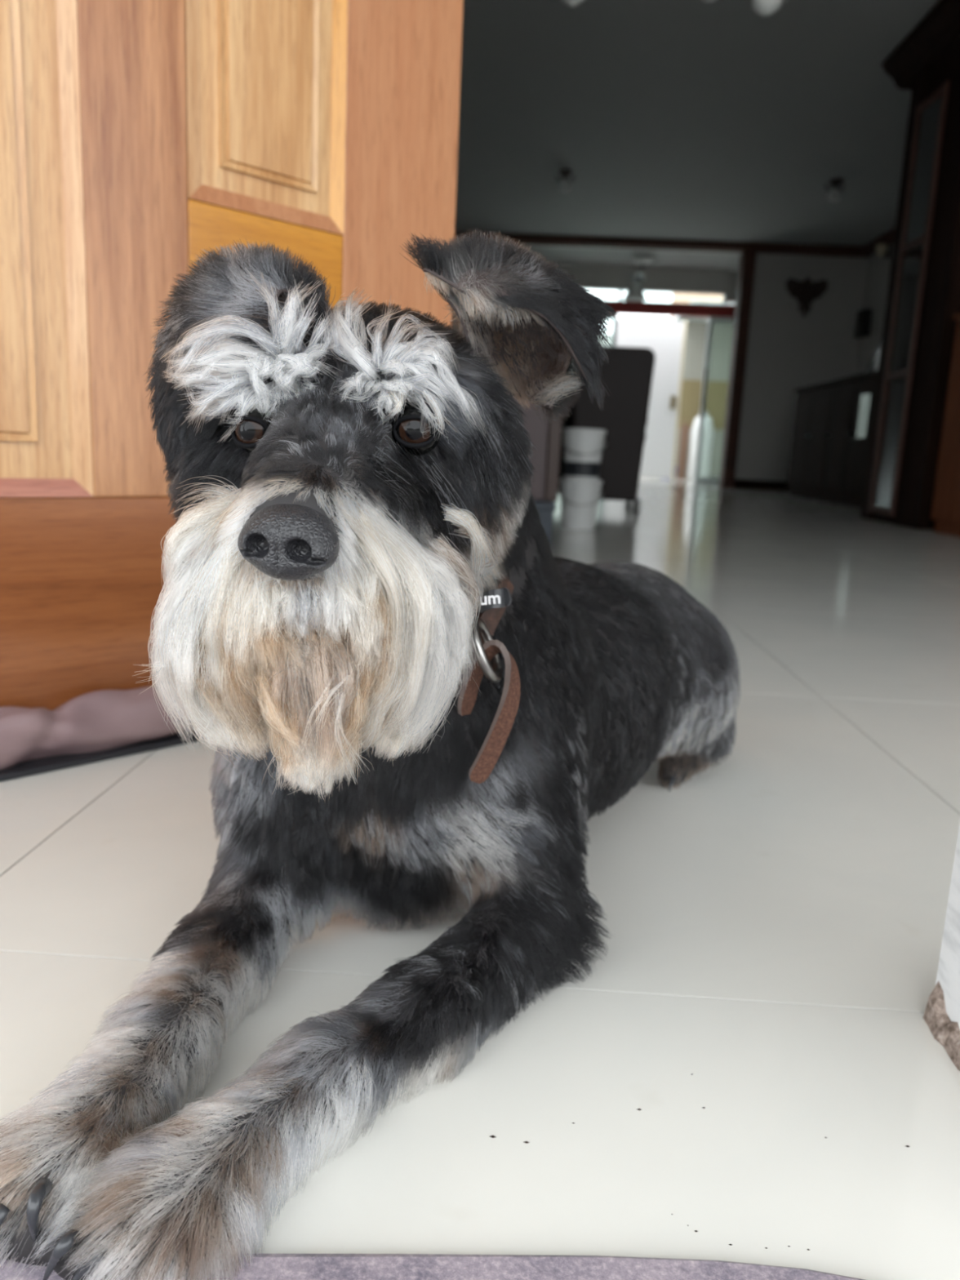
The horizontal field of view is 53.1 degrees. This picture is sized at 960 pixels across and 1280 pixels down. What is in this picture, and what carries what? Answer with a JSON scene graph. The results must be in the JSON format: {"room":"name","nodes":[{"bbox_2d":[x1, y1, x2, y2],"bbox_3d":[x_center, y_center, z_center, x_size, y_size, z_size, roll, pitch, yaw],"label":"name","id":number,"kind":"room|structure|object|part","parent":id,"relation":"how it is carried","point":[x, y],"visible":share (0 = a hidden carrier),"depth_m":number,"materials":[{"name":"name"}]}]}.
{"room":"house entryway","nodes":[
{"label":"house entryway","id":0,"kind":"room"},
{"bbox_2d":[0,476,959,1012],"bbox_3d":[0.427,-1.286,8.247,6.880,0.050,15.697,3,11,2],"label":"floor","id":1,"kind":"structure","parent":0,"point":[812,864],"depth_m":0.81,"materials":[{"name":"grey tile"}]},
{"bbox_2d":[0,684,201,782],"bbox_3d":[-0.358,0.078,0.910,0.049,0.067,0.860,13,15,42],"label":"stopper","id":2,"kind":"object","parent":1,"relation":"on","point":[97,726],"visible":0.33,"depth_m":0.89,"materials":[{"name":"fabric"}]},
{"bbox_2d":[0,226,740,1279],"bbox_3d":[0.018,-0.020,0.647,0.269,0.386,0.781,7,12,20],"label":"dog","id":3,"kind":"object","parent":1,"relation":"on","point":[349,484],"visible":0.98,"depth_m":0.42},
{"bbox_2d":[453,576,519,783],"bbox_3d":[-0.025,-0.019,0.538,0.100,0.177,0.117,3,11,2],"label":"dog collar","id":4,"kind":"object","parent":3,"relation":"hanging from","point":[495,602],"visible":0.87,"depth_m":0.50,"materials":[{"name":"brown leather"}]},
{"bbox_2d":[533,500,555,548],"bbox_3d":[-0.098,-0.401,3.140,0.670,0.155,0.450,3,11,2],"label":"crate","id":5,"kind":"object","parent":1,"relation":"on","point":[547,508],"visible":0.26,"depth_m":2.91,"materials":[{"name":"grey plastic"}]},
{"bbox_2d":[506,394,562,501],"bbox_3d":[-0.082,-0.653,3.090,0.668,0.360,0.450,3,11,2],"label":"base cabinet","id":6,"kind":"object","parent":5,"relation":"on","point":[546,438],"visible":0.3,"depth_m":2.87,"materials":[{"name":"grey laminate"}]},
{"bbox_2d":[557,478,603,529],"bbox_3d":[0.406,-0.555,3.920,0.184,0.199,0.181,3,11,2],"label":"bucket","id":7,"kind":"object","parent":1,"relation":"on","point":[580,498],"visible":0.96,"depth_m":3.86,"materials":[{"name":"grey plastic"}]},
{"bbox_3d":[0.405,-0.570,3.873,0.184,0.056,0.093,3,11,2],"label":"handle","id":8,"kind":"part","parent":7,"relation":"part of","materials":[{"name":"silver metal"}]},
{"bbox_3d":[0.411,-0.644,3.904,0.178,0.019,0.178,3,11,2],"label":"lid","id":9,"kind":"part","parent":7,"relation":"part of","materials":[{"name":"grey plastic"}]},
{"bbox_2d":[560,427,606,479],"bbox_3d":[0.415,-0.750,3.881,0.184,0.199,0.181,3,11,2],"label":"bucket","id":10,"kind":"object","parent":7,"relation":"on","point":[583,447],"visible":1,"depth_m":3.82,"materials":[{"name":"grey plastic"}]},
{"bbox_3d":[0.414,-0.765,3.834,0.184,0.056,0.093,3,11,2],"label":"handle","id":11,"kind":"part","parent":10,"relation":"part of","materials":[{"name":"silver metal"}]},
{"bbox_3d":[0.419,-0.839,3.865,0.178,0.019,0.178,3,11,2],"label":"lid","id":12,"kind":"part","parent":10,"relation":"part of","materials":[{"name":"grey plastic"}]},
{"bbox_2d":[557,346,655,512],"bbox_3d":[0.603,-1.174,5.382,0.628,0.860,0.520,3,11,2],"label":"dining chair","id":13,"kind":"object","parent":1,"relation":"on","point":[628,374],"visible":0.4,"depth_m":5.11,"materials":[{"name":"black leather"}]},
{"bbox_3d":[0.424,-1.134,5.399,0.274,0.584,0.480,3,11,2],"label":"armrest","id":14,"kind":"part","parent":13,"relation":"part of","materials":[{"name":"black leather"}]},
{"bbox_3d":[0.872,-0.811,5.634,0.044,0.075,0.044,3,11,2],"label":"leg","id":15,"kind":"part","parent":13,"relation":"part of","materials":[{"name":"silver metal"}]},
{"bbox_3d":[0.853,-0.734,5.242,0.044,0.075,0.044,3,11,2],"label":"leg","id":16,"kind":"part","parent":13,"relation":"part of","materials":[{"name":"silver metal"}]},
{"bbox_2d":[615,319,687,479],"bbox_3d":[2.240,-3.253,13.040,0.940,2.100,0.090,3,11,2],"label":"door","id":17,"kind":"structure","parent":1,"relation":"on","point":[667,340],"depth_m":12.97,"materials":[{"name":"white"}]},
{"bbox_3d":[2.695,-3.230,13.028,0.030,2.100,0.080,3,11,2],"label":"frame","id":18,"kind":"part","parent":17,"relation":"part of","materials":[{"name":"beige"}]},
{"bbox_2d":[665,462,678,479],"bbox_3d":[2.721,-2.459,13.871,0.280,0.264,0.280,3,11,2],"label":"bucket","id":19,"kind":"object","parent":1,"relation":"on","point":[676,468],"visible":0.27,"depth_m":13.80,"materials":[{"name":"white plastic"}]},
{"bbox_2d":[676,419,690,479],"bbox_3d":[3.003,-2.810,14.197,0.130,0.850,0.090,3,11,2],"label":"wooden board","id":20,"kind":"object","parent":1,"relation":"on","point":[685,424],"visible":0.99,"depth_m":14.16,"materials":[{"name":"brown wood"}]},
{"bbox_2d":[687,411,700,479],"bbox_3d":[3.216,-2.819,13.981,0.320,0.970,0.315,3,11,2],"label":"sack","id":21,"kind":"object","parent":1,"relation":"on","point":[695,431],"visible":0.21,"depth_m":13.91,"materials":[{"name":"grey plastic"}]},
{"bbox_2d":[786,369,877,508],"bbox_3d":[3.046,-1.582,7.728,0.564,0.965,2.290,3,11,2],"label":"sideboard","id":22,"kind":"object","parent":1,"relation":"on","point":[830,436],"visible":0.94,"depth_m":7.61,"materials":[{"name":"brown wood"}]},
{"bbox_3d":[2.832,-1.771,8.538,0.004,0.620,0.390,3,11,2],"label":"panel","id":23,"kind":"part","parent":22,"relation":"part of","materials":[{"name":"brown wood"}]},
{"bbox_3d":[2.841,-1.770,8.537,0.015,0.760,0.530,3,11,2],"label":"door","id":24,"kind":"part","parent":22,"relation":"part of","materials":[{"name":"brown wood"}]},
{"bbox_3d":[2.806,-1.665,7.999,0.004,0.620,0.390,3,11,2],"label":"panel","id":25,"kind":"part","parent":22,"relation":"part of","materials":[{"name":"brown wood"}]},
{"bbox_3d":[2.814,-1.665,7.998,0.015,0.760,0.530,3,11,2],"label":"door","id":26,"kind":"part","parent":22,"relation":"part of","materials":[{"name":"brown wood"}]},
{"bbox_3d":[2.779,-1.559,7.460,0.004,0.620,0.390,3,11,2],"label":"panel","id":27,"kind":"part","parent":22,"relation":"part of","materials":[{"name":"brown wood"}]},
{"bbox_3d":[2.788,-1.559,7.459,0.015,0.760,0.530,3,11,2],"label":"door","id":28,"kind":"part","parent":22,"relation":"part of","materials":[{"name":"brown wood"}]},
{"bbox_3d":[2.761,-1.453,6.920,0.015,0.760,0.530,3,11,2],"label":"door","id":29,"kind":"part","parent":22,"relation":"part of","materials":[{"name":"brown wood"}]},
{"bbox_3d":[2.761,-1.612,6.925,0.004,0.310,0.200,3,11,2],"label":"panel","id":30,"kind":"part","parent":22,"relation":"part of","materials":[{"name":"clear glass"}]},
{"bbox_2d":[866,351,875,372],"bbox_3d":[3.021,-2.098,7.347,0.120,0.190,0.120,3,11,2],"label":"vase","id":31,"kind":"object","parent":22,"relation":"on","point":[870,367],"visible":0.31,"depth_m":7.32,"materials":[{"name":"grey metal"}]},
{"bbox_2d":[874,345,880,370],"bbox_3d":[2.953,-2.002,6.818,0.165,0.200,0.420,3,11,2],"label":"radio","id":32,"kind":"object","parent":22,"relation":"on","point":[877,353],"visible":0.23,"depth_m":6.97,"materials":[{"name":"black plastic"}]},
{"bbox_2d":[875,350,879,368],"bbox_3d":[2.879,-2.027,6.929,0.007,0.130,0.130,3,11,2],"label":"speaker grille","id":33,"kind":"object","parent":32,"relation":"attached to","point":[877,353],"depth_m":6.97,"materials":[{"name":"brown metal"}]},
{"bbox_2d":[860,0,959,529],"bbox_3d":[2.554,-1.890,5.141,0.740,2.530,1.050,3,11,2],"label":"china cabinet","id":34,"kind":"object","parent":1,"relation":"on","point":[922,302],"visible":0.99,"depth_m":5.00,"materials":[{"name":"brown wood"}]},
{"bbox_3d":[2.253,-0.722,5.385,0.031,0.040,0.298,3,11,2],"label":"door rail","id":35,"kind":"part","parent":34,"relation":"part of","materials":[{"name":"brown wood"}]},
{"bbox_3d":[2.614,-1.874,5.408,0.600,2.400,0.167,3,11,2],"label":"panel","id":36,"kind":"part","parent":34,"relation":"part of","materials":[{"name":"brown wood"}]},
{"bbox_3d":[2.286,-1.447,5.241,0.031,0.040,0.298,3,11,2],"label":"door rail","id":37,"kind":"part","parent":34,"relation":"part of","materials":[{"name":"brown wood"}]},
{"bbox_3d":[2.299,-1.776,5.176,0.008,0.628,0.296,3,11,2],"label":"pane","id":38,"kind":"part","parent":34,"relation":"part of","materials":[{"name":"clear glass"}]},
{"bbox_3d":[2.316,-2.104,5.110,0.031,0.040,0.298,3,11,2],"label":"door rail","id":39,"kind":"part","parent":34,"relation":"part of","materials":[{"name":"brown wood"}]},
{"bbox_3d":[2.607,-3.066,4.907,0.740,0.130,1.050,3,11,2],"label":"crown","id":40,"kind":"part","parent":34,"relation":"part of","materials":[{"name":"brown wood"}]},
{"bbox_3d":[2.329,-2.452,5.041,0.008,0.668,0.296,3,11,2],"label":"pane","id":41,"kind":"part","parent":34,"relation":"part of","materials":[{"name":"clear glass"}]},
{"bbox_3d":[2.584,-1.758,4.817,0.600,2.400,0.327,3,11,2],"label":"panel","id":42,"kind":"part","parent":34,"relation":"part of","materials":[{"name":"brown wood"}]},
{"bbox_3d":[2.348,-2.799,4.972,0.031,0.040,0.298,3,11,2],"label":"door rail","id":43,"kind":"part","parent":34,"relation":"part of","materials":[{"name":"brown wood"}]},
{"bbox_2d":[930,312,959,537],"bbox_3d":[2.530,-0.983,4.421,0.627,1.030,0.471,3,11,2],"label":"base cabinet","id":44,"kind":"object","parent":1,"relation":"on","point":[945,509],"visible":1,"depth_m":4.56,"materials":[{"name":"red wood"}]},
{"bbox_2d":[0,951,959,1279],"bbox_3d":[-0.226,0.239,0.416,0.942,0.050,0.303,3,11,2],"label":"floor","id":45,"kind":"structure","parent":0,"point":[753,1170],"depth_m":0.44,"materials":[{"name":"beige tile"}]},
{"bbox_2d":[0,1253,864,1279],"bbox_3d":[-0.120,0.252,0.226,0.630,0.006,0.294,3,11,2],"label":"doormat","id":46,"kind":"object","parent":45,"relation":"on","point":[264,1266],"visible":0.82,"depth_m":0.35,"materials":[{"name":"fabric"}]},
{"bbox_2d":[488,1073,910,1250],"bbox_3d":[0.098,0.225,0.428,0.167,0.001,0.098,8,13,26],"label":"dirt","id":47,"kind":"structure","parent":45,"relation":"on","point":[491,1136],"depth_m":0.43,"materials":[{"name":"black soil"}]},
{"bbox_2d":[547,263,738,302],"bbox_3d":[1.681,-3.301,11.997,4.880,2.550,0.150,3,11,2],"label":"ceiling","id":48,"kind":"structure","parent":0,"point":[592,277],"depth_m":11.69,"materials":[{"name":"grey paint"}]},
{"bbox_2d":[568,313,617,370],"bbox_3d":[1.262,-3.043,12.017,0.770,2.000,0.050,3,11,2],"label":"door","id":49,"kind":"structure","parent":48,"relation":"in","point":[613,326],"depth_m":11.84,"materials":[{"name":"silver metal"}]},
{"bbox_2d":[583,288,726,304],"bbox_3d":[1.968,-4.215,11.794,2.070,0.135,0.050,3,11,2],"label":"window","id":50,"kind":"structure","parent":48,"relation":"in","point":[605,294],"depth_m":11.78,"materials":[{"name":"white glass"}]},
{"bbox_3d":[1.329,-4.248,11.817,0.750,0.135,0.004,3,11,2],"label":"pane","id":51,"kind":"part","parent":50,"relation":"part of","materials":[{"name":"clear glass"}]},
{"bbox_3d":[2.357,-4.194,11.778,1.230,0.135,0.004,3,11,2],"label":"pane","id":52,"kind":"part","parent":50,"relation":"part of","materials":[{"name":"clear glass"}]},
{"bbox_2d":[601,299,735,317],"bbox_3d":[2.050,-4.068,11.793,2.250,0.145,0.120,3,11,2],"label":"trim","id":53,"kind":"structure","parent":48,"relation":"attached to","point":[621,307],"depth_m":11.72,"materials":[{"name":"red wood"}]},
{"bbox_2d":[693,316,734,484],"bbox_3d":[2.930,-2.939,11.874,0.380,2.000,0.090,3,11,2],"label":"door","id":54,"kind":"structure","parent":48,"relation":"in","point":[720,330],"depth_m":11.88,"materials":[{"name":"clear glass"}]},
{"bbox_3d":[2.761,-3.041,11.835,0.025,0.600,0.035,3,11,2],"label":"handle","id":55,"kind":"part","parent":54,"relation":"part of","materials":[{"name":"plastic"}]},
{"bbox_2d":[451,244,868,481],"bbox_3d":[0.611,-3.065,10.566,6.880,2.550,0.150,3,11,2],"label":"wall","id":56,"kind":"structure","parent":0,"point":[787,351],"depth_m":10.33,"materials":[{"name":"grey paint"}]},
{"bbox_2d":[454,231,870,257],"bbox_3d":[0.660,-4.247,10.204,6.880,0.090,0.100,3,11,2],"label":"trim","id":57,"kind":"structure","parent":56,"relation":"attached to","point":[528,239],"depth_m":10.13,"materials":[{"name":"brown wood"}]},
{"bbox_2d":[719,250,756,488],"bbox_3d":[2.799,-2.905,10.464,0.130,2.470,0.220,3,11,2],"label":"trim","id":58,"kind":"structure","parent":56,"relation":"attached to","point":[747,264],"depth_m":10.38,"materials":[{"name":"brown wood"}]},
{"bbox_2d":[734,479,791,490],"bbox_3d":[3.397,-1.698,10.613,1.180,0.100,0.015,3,11,2],"label":"baseboard","id":59,"kind":"structure","parent":56,"relation":"attached to","point":[739,483],"depth_m":10.62,"materials":[{"name":"brown wood"}]},
{"bbox_2d":[785,276,828,318],"bbox_3d":[3.459,-3.635,10.206,0.448,0.420,0.078,3,11,2],"label":"wall ornament","id":60,"kind":"object","parent":56,"relation":"attached to","point":[806,291],"visible":1,"depth_m":10.19,"materials":[{"name":"black wood"}]},
{"bbox_2d":[662,319,707,478],"bbox_3d":[3.446,-3.587,14.482,1.580,2.300,0.100,3,11,2],"label":"wall","id":61,"kind":"structure","parent":0,"point":[696,331],"depth_m":14.31,"materials":[{"name":"grey paint"}]},
{"bbox_2d":[678,379,702,428],"bbox_3d":[3.401,-3.527,14.429,1.500,0.700,0.030,3,11,2],"label":"trim","id":62,"kind":"structure","parent":61,"relation":"attached to","point":[691,390],"depth_m":14.41,"materials":[{"name":"beige paint"}]},
{"bbox_2d":[454,0,939,271],"bbox_3d":[0.460,-3.561,5.961,7.080,0.200,12.100,3,11,2],"label":"ceiling","id":63,"kind":"structure","parent":0,"point":[717,120],"depth_m":6.55,"materials":[{"name":"grey paint"}]},
{"bbox_2d":[555,168,574,192],"bbox_3d":[0.693,-3.738,7.834,0.160,0.160,0.146,3,11,2],"label":"ceiling lamp","id":64,"kind":"object","parent":63,"relation":"attached to","point":[564,185],"visible":1,"depth_m":7.82,"materials":[{"name":"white metal"}]},
{"bbox_3d":[0.691,-3.712,7.859,0.110,0.100,0.108,3,11,2],"label":"lamp shade","id":65,"kind":"part","parent":64,"relation":"part of","materials":[{"name":"clear glass"}]},
{"bbox_2d":[560,0,583,6],"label":"chandelier","id":66,"kind":"object","parent":63,"relation":"hanging from","point":[569,2],"depth_m":3.20,"materials":[{"name":"white glass"}]},
{"bbox_3d":[0.311,-2.226,3.180,0.112,0.226,0.112,3,11,2],"label":"lamp shade","id":67,"kind":"part","parent":66,"relation":"part of","materials":[{"name":"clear glass"}]},
{"bbox_2d":[622,254,654,301],"bbox_3d":[1.827,-4.170,11.080,0.330,0.475,0.280,3,11,2],"label":"pendant lamp","id":68,"kind":"object","parent":63,"relation":"hanging from","point":[635,292],"visible":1,"depth_m":11.03,"materials":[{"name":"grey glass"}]},
{"bbox_3d":[1.796,-4.024,11.110,0.280,0.175,0.280,3,11,2],"label":"lamp shade","id":69,"kind":"part","parent":68,"relation":"part of","materials":[{"name":"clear glass"}]},
{"bbox_3d":[1.832,-4.167,11.080,0.140,0.140,0.140,3,11,2],"label":"globe","id":70,"kind":"part","parent":68,"relation":"part of","materials":[{"name":"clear glass"}]},
{"bbox_2d":[751,0,782,15],"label":"chandelier","id":71,"kind":"object","parent":63,"relation":"hanging from","point":[765,7],"depth_m":3.17,"materials":[{"name":"white glass"}]},
{"bbox_3d":[0.956,-2.193,3.175,0.112,0.230,0.112,3,11,2],"label":"lamp shade","id":72,"kind":"part","parent":71,"relation":"part of","materials":[{"name":"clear glass"}]},
{"bbox_2d":[824,178,844,201],"bbox_3d":[2.868,-3.622,7.750,0.160,0.160,0.146,3,11,2],"label":"ceiling lamp","id":73,"kind":"object","parent":63,"relation":"attached to","point":[834,194],"visible":1,"depth_m":7.74,"materials":[{"name":"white metal"}]},
{"bbox_3d":[2.833,-3.664,7.786,0.095,0.059,0.014,10,13,33],"label":"arm","id":74,"kind":"part","parent":73,"relation":"part of","materials":[{"name":"brown metal"}]},
{"bbox_3d":[2.867,-3.596,7.774,0.110,0.100,0.108,3,11,2],"label":"lamp shade","id":75,"kind":"part","parent":73,"relation":"part of","materials":[{"name":"clear glass"}]},
{"bbox_2d":[674,302,735,321],"bbox_3d":[3.554,-4.599,13.543,1.400,0.060,1.540,3,11,2],"label":"yard","id":76,"kind":"structure","parent":0,"point":[688,318],"depth_m":14.02,"materials":[{"name":"silver metal"}]},
{"bbox_2d":[854,244,893,374],"bbox_3d":[3.972,-2.473,7.839,0.100,2.750,15.700,3,11,2],"label":"wall","id":77,"kind":"structure","parent":0,"point":[878,267],"depth_m":9.88,"materials":[{"name":"grey paint"}]},
{"bbox_2d":[854,308,872,337],"bbox_3d":[3.991,-3.288,9.994,0.110,0.270,0.200,3,11,2],"label":"wall speaker","id":78,"kind":"object","parent":77,"relation":"attached to","point":[864,318],"visible":1,"depth_m":9.91,"materials":[{"name":"black plastic"}]},
{"bbox_2d":[862,227,894,255],"bbox_3d":[3.793,-3.066,4.976,0.100,0.090,10.300,3,11,2],"label":"trim","id":79,"kind":"structure","parent":77,"relation":"attached to","point":[887,238],"depth_m":9.57,"materials":[{"name":"brown wood"}]},
{"bbox_2d":[875,243,890,258],"bbox_3d":[3.995,-3.861,9.555,0.130,0.125,0.110,3,11,2],"label":"wall sconce","id":80,"kind":"object","parent":77,"relation":"attached to","point":[882,250],"visible":1,"depth_m":9.52,"materials":[{"name":"brown metal"}]},
{"bbox_3d":[3.985,-3.872,9.553,0.110,0.105,0.110,3,11,2],"label":"lamp shade","id":81,"kind":"part","parent":80,"relation":"part of","materials":[{"name":"beige"}]},
{"bbox_3d":[4.049,-3.846,9.555,0.020,0.100,0.080,3,11,2],"label":"plate","id":82,"kind":"part","parent":80,"relation":"part of","materials":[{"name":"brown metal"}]},
{"bbox_2d":[935,823,959,1028],"bbox_3d":[0.076,-1.326,0.144,8.000,3.250,0.200,3,11,2],"label":"wall","id":83,"kind":"structure","parent":0,"point":[948,975],"depth_m":0.52,"materials":[{"name":"paint"}]},
{"bbox_2d":[0,0,463,711],"bbox_3d":[-0.344,-0.925,0.745,0.050,2.068,0.925,13,15,42],"label":"door","id":84,"kind":"structure","parent":83,"relation":"in","point":[138,138],"depth_m":0.90,"materials":[{"name":"brown wood"}]},
{"bbox_3d":[-0.448,-0.952,0.601,0.003,1.677,0.326,13,15,42],"label":"panel","id":85,"kind":"part","parent":84,"relation":"part of","materials":[{"name":"brown wood"}]},
{"bbox_3d":[-0.484,-0.122,0.764,0.008,0.016,0.358,13,15,42],"label":"molding","id":86,"kind":"part","parent":84,"relation":"part of","materials":[{"name":"brown wood"}]},
{"bbox_3d":[-0.329,-0.970,0.722,0.008,1.709,0.016,13,15,42],"label":"molding","id":87,"kind":"part","parent":84,"relation":"part of","materials":[{"name":"brown wood"}]},
{"bbox_3d":[-0.333,-0.026,0.950,0.008,0.228,0.815,13,15,42],"label":"rail","id":88,"kind":"part","parent":84,"relation":"part of","materials":[{"name":"brown wood"}]},
{"bbox_3d":[-0.241,-1.120,0.779,0.008,1.430,0.016,13,15,42],"label":"molding","id":89,"kind":"part","parent":84,"relation":"part of","materials":[{"name":"brown wood"}]},
{"bbox_3d":[-0.216,-0.387,0.987,0.007,0.085,0.185,13,15,42],"label":"rail","id":90,"kind":"part","parent":84,"relation":"part of","materials":[{"name":"orange wood"}]},
{"bbox_3d":[-0.214,-0.437,0.977,0.008,0.016,0.185,13,15,42],"label":"molding","id":91,"kind":"part","parent":84,"relation":"part of","materials":[{"name":"brown wood"}]},
{"bbox_3d":[-0.184,-1.130,0.841,0.003,1.398,0.153,13,15,42],"label":"panel","id":92,"kind":"part","parent":84,"relation":"part of","materials":[{"name":"brown wood"}]},
{"bbox_3d":[-0.124,-1.139,0.900,0.008,1.430,0.016,13,15,42],"label":"molding","id":93,"kind":"part","parent":84,"relation":"part of","materials":[{"name":"brown wood"}]},
{"bbox_2d":[923,981,959,1071],"bbox_3d":[0.247,0.209,0.485,0.007,0.023,0.100,3,11,2],"label":"trim","id":94,"kind":"structure","parent":83,"relation":"attached to","point":[946,1032],"depth_m":0.52,"materials":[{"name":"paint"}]}
]}

